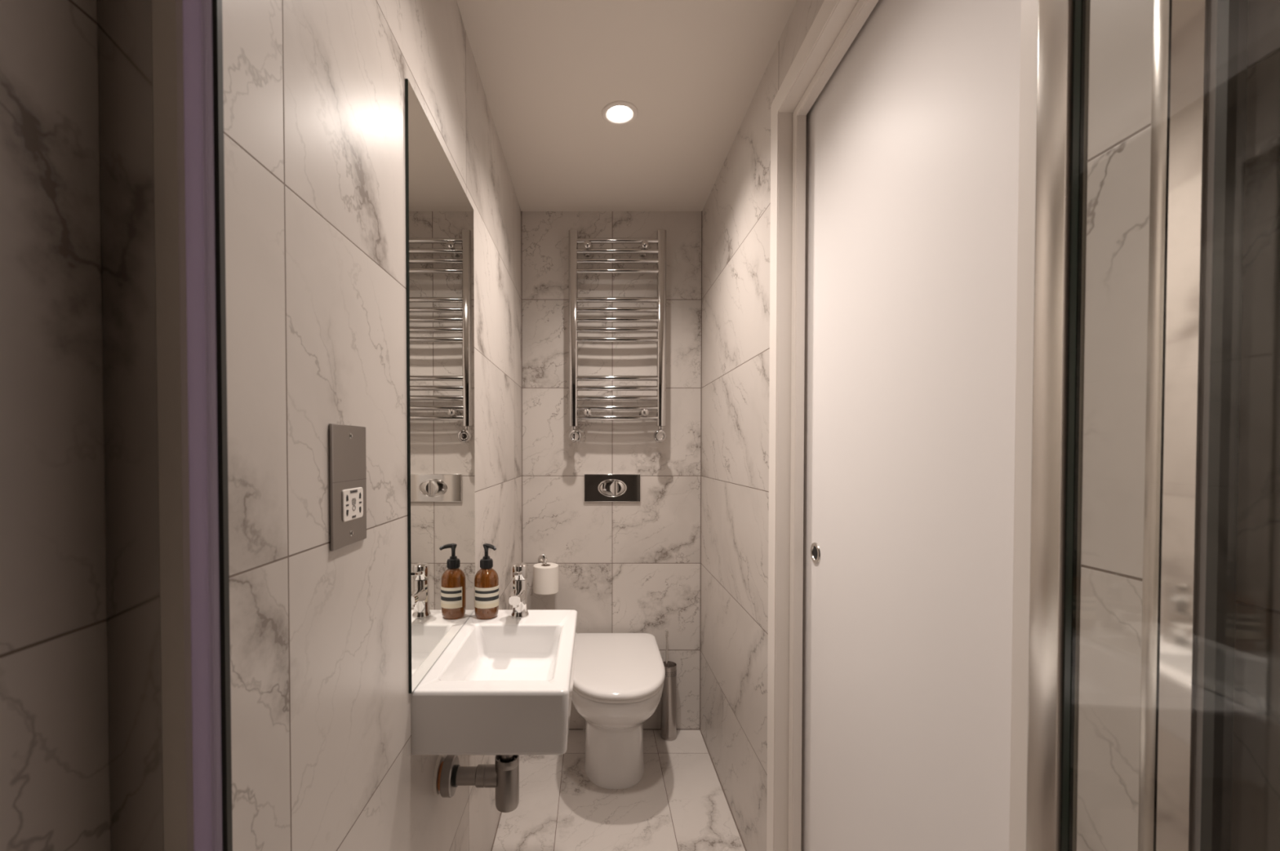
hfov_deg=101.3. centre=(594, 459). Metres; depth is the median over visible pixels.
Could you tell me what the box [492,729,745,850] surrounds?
floor
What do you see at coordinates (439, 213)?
wall mirror
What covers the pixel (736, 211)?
wall
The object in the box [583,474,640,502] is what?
flush plate
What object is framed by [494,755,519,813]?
cup
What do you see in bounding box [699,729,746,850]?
trim
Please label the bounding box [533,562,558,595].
toilet roll
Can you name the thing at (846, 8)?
trim
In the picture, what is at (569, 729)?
trim
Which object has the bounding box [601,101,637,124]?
recessed light
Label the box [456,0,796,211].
ceiling
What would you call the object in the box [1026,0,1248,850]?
shower door
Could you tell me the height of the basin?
0.120 m
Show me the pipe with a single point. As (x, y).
(482, 775)
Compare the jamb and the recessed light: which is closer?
the jamb
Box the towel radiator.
[568,229,666,443]
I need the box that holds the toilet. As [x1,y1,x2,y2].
[571,633,665,789]
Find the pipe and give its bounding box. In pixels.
[456,764,497,788]
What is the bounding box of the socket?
[328,423,366,551]
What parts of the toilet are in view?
seat, lid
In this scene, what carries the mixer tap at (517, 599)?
on the basin
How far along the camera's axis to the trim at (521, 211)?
2.38 m
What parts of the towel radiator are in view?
valve knob, rail, rail, rail, rail, rail, rail, rail, rail, rail, rail, rail, rail, rail, rail, valve knob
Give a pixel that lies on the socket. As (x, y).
(347, 443)
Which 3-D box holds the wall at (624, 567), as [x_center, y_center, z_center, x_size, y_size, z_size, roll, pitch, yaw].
[0.137,0.058,2.416,1.098,2.365,0.060,0,1,0]
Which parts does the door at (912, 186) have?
finger pull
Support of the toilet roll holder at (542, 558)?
attached to the wall at (624, 567)
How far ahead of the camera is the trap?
1.09 m
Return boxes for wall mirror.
[404,78,475,693]
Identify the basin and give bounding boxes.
[410,609,577,755]
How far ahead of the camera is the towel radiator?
2.28 m
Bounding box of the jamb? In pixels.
[97,0,232,850]
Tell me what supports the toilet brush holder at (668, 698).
on the floor
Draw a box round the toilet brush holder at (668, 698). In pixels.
[660,661,676,741]
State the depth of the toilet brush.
2.33 m
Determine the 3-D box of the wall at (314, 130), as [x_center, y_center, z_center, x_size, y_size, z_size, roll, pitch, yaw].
[-0.372,0.085,0.919,0.080,2.365,2.935,0,1,0]
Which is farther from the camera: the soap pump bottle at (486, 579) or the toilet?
the toilet
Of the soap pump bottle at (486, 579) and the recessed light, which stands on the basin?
the soap pump bottle at (486, 579)
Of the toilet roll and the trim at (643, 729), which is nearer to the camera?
the toilet roll
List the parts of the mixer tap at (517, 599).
spout, lever handle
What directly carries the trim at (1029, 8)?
attached to the wall at (736, 211)
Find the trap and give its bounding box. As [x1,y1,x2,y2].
[432,755,519,813]
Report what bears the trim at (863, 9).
attached to the wall at (736, 211)
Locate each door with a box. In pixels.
[801,0,1021,850]
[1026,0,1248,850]
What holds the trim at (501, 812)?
attached to the wall at (314, 130)
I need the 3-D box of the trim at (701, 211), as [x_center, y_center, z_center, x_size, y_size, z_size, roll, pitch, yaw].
[0.484,0.059,2.385,0.003,2.365,0.003,0,1,0]
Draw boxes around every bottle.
[474,543,498,619]
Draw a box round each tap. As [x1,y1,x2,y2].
[508,563,528,618]
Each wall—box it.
[0,0,521,850]
[521,211,701,729]
[700,0,1279,850]
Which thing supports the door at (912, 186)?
in the wall at (736, 211)
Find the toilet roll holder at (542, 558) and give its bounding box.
[538,554,546,566]
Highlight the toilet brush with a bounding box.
[665,630,668,667]
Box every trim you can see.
[490,812,502,850]
[520,211,522,563]
[568,728,582,730]
[643,728,699,730]
[699,211,702,729]
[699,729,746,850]
[766,0,1038,850]
[776,0,858,850]
[787,0,879,850]

